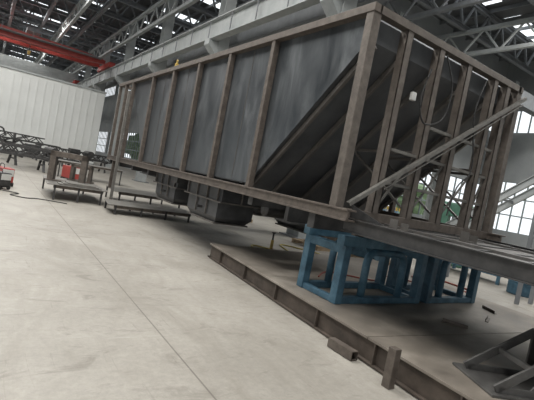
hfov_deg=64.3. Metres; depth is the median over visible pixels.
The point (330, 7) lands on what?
steel column
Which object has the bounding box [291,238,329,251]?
wooden pallet
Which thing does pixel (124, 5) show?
trim
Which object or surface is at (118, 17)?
roof truss
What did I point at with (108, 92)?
window
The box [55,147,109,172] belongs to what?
frame
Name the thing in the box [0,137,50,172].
frame
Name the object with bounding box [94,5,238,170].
wall
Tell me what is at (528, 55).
trim
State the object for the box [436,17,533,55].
roof truss
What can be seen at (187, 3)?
roof truss
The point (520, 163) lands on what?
wall
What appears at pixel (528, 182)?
frame
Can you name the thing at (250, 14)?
beam
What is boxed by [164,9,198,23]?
window
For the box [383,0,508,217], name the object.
wall
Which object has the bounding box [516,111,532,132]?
window
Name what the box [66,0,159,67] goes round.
trim
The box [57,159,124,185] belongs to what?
bench
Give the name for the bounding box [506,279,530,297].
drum
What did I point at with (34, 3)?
roof truss
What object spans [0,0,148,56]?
roof truss
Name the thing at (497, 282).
workbench
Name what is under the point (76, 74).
steel column
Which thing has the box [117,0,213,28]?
roof truss
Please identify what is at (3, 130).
frame
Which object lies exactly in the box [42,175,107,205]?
bench
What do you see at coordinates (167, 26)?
steel column
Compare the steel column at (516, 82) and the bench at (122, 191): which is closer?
the bench at (122, 191)
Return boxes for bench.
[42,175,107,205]
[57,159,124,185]
[104,199,190,222]
[105,185,179,207]
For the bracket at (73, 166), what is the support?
on the bench at (55, 184)
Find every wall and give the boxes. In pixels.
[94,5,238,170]
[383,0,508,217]
[492,61,533,248]
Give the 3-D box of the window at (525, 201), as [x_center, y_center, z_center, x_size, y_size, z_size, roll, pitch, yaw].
[16.748,0.506,29.050,0.080,3.480,4.580,9,3,-34]
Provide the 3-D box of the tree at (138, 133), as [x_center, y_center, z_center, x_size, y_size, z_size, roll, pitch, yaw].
[-17.534,-6.943,60.047,6.300,4.959,6.643,9,3,-34]
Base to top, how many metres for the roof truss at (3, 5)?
1.640 m
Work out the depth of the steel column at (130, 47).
32.22 m
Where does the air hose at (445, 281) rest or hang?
on the floor
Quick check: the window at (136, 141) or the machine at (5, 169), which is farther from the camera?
the window at (136, 141)
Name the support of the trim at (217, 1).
attached to the wall
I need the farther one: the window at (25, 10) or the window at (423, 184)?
the window at (25, 10)
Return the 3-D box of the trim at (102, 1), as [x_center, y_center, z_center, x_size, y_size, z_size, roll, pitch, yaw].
[-11.925,-15.294,31.881,0.070,0.200,90.000,9,3,-34]
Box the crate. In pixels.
[351,247,379,260]
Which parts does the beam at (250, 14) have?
walkway railing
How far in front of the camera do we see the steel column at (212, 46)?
18.93 m
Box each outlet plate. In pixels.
[187,211,247,226]
[275,223,326,236]
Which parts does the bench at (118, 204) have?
plate, apron rail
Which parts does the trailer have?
post, post, support leg, post, post, post, post, post, rail, rail, post, air tank, corner post, post, post, rail, post, rail, rail, post, post, post, corner post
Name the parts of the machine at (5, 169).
control panel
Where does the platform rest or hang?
on the floor
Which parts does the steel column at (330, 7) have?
plate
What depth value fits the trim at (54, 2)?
33.41 m
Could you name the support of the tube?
on the floor
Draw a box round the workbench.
[452,263,500,284]
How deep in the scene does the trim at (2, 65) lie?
30.57 m
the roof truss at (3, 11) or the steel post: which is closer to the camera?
the steel post
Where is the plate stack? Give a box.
[57,181,101,190]
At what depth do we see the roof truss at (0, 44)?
60.64 m
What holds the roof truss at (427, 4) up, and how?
attached to the wall
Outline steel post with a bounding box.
[381,346,401,389]
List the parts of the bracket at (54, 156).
plate, plate, head plate, plate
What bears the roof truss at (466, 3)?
attached to the wall
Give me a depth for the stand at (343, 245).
5.40 m
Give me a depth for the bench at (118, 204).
11.10 m
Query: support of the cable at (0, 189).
on the floor
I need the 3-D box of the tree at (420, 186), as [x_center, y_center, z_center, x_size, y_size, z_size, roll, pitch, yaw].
[17.017,0.149,50.181,6.405,4.959,6.798,9,3,-34]
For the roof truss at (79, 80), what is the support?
attached to the wall
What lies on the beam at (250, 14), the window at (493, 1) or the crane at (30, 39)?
the crane at (30, 39)
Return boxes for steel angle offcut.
[442,318,467,328]
[482,305,495,313]
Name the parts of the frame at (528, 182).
leg, leg, leg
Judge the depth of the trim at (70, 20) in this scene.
32.50 m
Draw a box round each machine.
[0,163,14,186]
[0,168,11,189]
[60,162,79,179]
[441,201,473,267]
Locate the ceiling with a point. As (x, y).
(527, 9)
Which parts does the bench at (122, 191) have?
plate, apron rail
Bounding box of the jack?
[269,232,275,248]
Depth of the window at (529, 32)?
24.86 m
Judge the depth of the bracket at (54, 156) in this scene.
11.78 m
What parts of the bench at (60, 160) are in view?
apron rail, plate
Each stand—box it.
[296,224,428,303]
[386,256,480,303]
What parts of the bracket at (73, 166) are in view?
plate, plate, head plate, plate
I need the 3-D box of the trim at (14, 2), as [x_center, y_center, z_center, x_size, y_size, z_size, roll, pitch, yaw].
[-24.093,-15.748,39.496,0.200,1.030,60.052,9,3,-34]
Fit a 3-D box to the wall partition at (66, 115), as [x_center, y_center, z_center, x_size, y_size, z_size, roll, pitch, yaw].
[-21.650,-6.896,26.952,21.200,5.500,0.190,9,3,-34]
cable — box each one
[0,189,66,203]
[251,244,319,253]
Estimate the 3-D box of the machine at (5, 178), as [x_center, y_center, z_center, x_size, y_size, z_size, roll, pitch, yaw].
[-6.923,-0.571,11.061,0.462,0.537,0.322,12,3,27]
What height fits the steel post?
0.340 m
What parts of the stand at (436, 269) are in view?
leg, foot rail, foot rail, leg, leg, foot rail, foot rail, leg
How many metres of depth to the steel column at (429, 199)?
25.63 m
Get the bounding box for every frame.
[0,126,44,159]
[0,132,60,164]
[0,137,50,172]
[4,141,80,164]
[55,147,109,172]
[446,175,533,304]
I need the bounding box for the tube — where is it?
[327,337,358,360]
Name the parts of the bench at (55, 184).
leg, plate, apron rail, leg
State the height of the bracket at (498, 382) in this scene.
0.450 m
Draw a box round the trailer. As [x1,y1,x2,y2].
[106,1,533,285]
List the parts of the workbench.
leg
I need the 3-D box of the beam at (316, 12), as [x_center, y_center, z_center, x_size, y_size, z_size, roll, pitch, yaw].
[-11.788,-10.169,35.276,0.340,0.800,84.000,9,3,-34]
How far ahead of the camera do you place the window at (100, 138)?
57.65 m
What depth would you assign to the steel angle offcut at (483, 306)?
6.19 m
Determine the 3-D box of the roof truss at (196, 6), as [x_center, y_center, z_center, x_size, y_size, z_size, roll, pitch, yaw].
[-12.652,-14.060,20.706,27.044,1.640,0.240,9,3,-34]
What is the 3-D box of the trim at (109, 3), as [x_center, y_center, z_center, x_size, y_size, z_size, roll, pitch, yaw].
[-19.051,-15.181,41.115,0.200,0.300,65.000,9,3,-34]
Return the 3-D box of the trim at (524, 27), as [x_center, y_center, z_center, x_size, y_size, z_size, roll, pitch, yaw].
[20.140,-8.419,16.130,0.070,0.200,27.000,9,3,-34]
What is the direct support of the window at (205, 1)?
attached to the ceiling
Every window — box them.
[25,10,79,28]
[96,131,106,152]
[105,87,114,96]
[125,132,139,159]
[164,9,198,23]
[200,0,220,8]
[385,176,426,215]
[445,175,478,201]
[482,0,501,4]
[493,181,533,235]
[505,15,533,40]
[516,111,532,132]
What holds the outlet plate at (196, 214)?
attached to the trailer
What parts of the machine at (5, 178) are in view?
control panel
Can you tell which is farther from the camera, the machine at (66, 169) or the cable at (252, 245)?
the machine at (66, 169)
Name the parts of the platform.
plate, plate, plate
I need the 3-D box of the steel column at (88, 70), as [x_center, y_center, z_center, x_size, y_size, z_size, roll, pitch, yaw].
[-19.990,-10.032,45.620,1.100,11.150,0.900,9,3,-34]
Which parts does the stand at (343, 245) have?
leg, foot rail, leg, foot rail, foot rail, leg, foot rail, leg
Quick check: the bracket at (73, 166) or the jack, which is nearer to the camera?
the jack
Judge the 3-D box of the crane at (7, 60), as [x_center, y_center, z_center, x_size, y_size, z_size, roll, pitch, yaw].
[-30.240,-15.076,42.811,20.880,1.180,3.000,9,3,-34]
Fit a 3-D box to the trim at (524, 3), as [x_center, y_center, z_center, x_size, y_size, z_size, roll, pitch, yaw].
[17.855,-8.788,14.554,0.070,0.200,27.000,9,3,-34]
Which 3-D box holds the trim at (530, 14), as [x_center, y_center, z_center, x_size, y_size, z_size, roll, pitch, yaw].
[18.998,-8.604,15.342,0.070,0.200,27.000,9,3,-34]
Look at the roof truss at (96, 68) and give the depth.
49.97 m
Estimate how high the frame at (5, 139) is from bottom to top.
1.518 m
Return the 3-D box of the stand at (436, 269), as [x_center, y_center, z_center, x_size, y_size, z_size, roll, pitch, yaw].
[2.580,1.068,6.508,1.380,0.808,0.740,9,3,-34]
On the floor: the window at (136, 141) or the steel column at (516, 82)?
the steel column at (516, 82)
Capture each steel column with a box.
[74,64,78,80]
[84,66,91,79]
[93,43,111,90]
[105,25,137,170]
[132,0,177,182]
[204,0,236,54]
[279,0,357,238]
[422,51,470,219]
[481,80,519,228]
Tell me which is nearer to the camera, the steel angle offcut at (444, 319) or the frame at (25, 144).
the steel angle offcut at (444, 319)
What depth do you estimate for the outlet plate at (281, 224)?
9.07 m
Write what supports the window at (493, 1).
attached to the ceiling
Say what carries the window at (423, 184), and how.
attached to the wall at (431, 24)
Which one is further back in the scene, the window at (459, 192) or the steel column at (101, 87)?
the steel column at (101, 87)
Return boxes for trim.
[0,64,106,93]
[1,0,16,53]
[22,0,57,59]
[34,0,93,63]
[45,0,116,65]
[46,0,105,61]
[56,0,131,64]
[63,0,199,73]
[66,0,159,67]
[81,0,220,75]
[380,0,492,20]
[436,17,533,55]
[440,1,530,24]
[453,13,533,32]
[465,25,533,40]
[477,35,533,47]
[499,54,531,60]
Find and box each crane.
[0,12,114,72]
[0,53,78,83]
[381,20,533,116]
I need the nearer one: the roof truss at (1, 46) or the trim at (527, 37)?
the trim at (527, 37)
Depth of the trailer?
6.03 m
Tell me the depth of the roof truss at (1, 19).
47.45 m
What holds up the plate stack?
on the bench at (55, 184)
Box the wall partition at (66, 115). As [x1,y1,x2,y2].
[0,66,104,163]
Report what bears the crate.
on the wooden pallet
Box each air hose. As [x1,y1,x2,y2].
[318,271,412,281]
[445,281,466,292]
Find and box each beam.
[77,0,319,87]
[92,0,388,88]
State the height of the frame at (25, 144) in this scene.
1.144 m
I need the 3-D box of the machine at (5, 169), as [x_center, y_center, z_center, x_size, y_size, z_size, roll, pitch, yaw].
[-7.311,-0.721,11.867,0.528,0.614,0.368,13,3,44]
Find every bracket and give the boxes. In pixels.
[44,150,89,182]
[67,164,93,183]
[452,328,533,399]
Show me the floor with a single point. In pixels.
(96, 303)
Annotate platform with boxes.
[208,243,533,399]
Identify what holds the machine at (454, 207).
on the floor
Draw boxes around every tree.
[121,133,139,159]
[396,184,427,214]
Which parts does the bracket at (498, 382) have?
plate, triangle frame, triangle frame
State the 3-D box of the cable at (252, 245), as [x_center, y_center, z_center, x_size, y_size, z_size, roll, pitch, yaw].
[0.253,1.124,9.868,0.923,0.026,2.067,13,3,44]
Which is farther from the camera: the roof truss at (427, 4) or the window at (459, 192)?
the window at (459, 192)
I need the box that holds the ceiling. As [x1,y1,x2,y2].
[0,0,533,89]
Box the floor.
[0,153,533,399]
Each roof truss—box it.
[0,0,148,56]
[0,0,158,52]
[0,9,135,62]
[0,18,123,64]
[0,40,117,69]
[0,42,97,73]
[0,43,98,75]
[0,44,93,79]
[0,49,84,81]
[20,0,175,45]
[65,0,194,36]
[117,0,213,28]
[178,0,244,16]
[417,0,533,76]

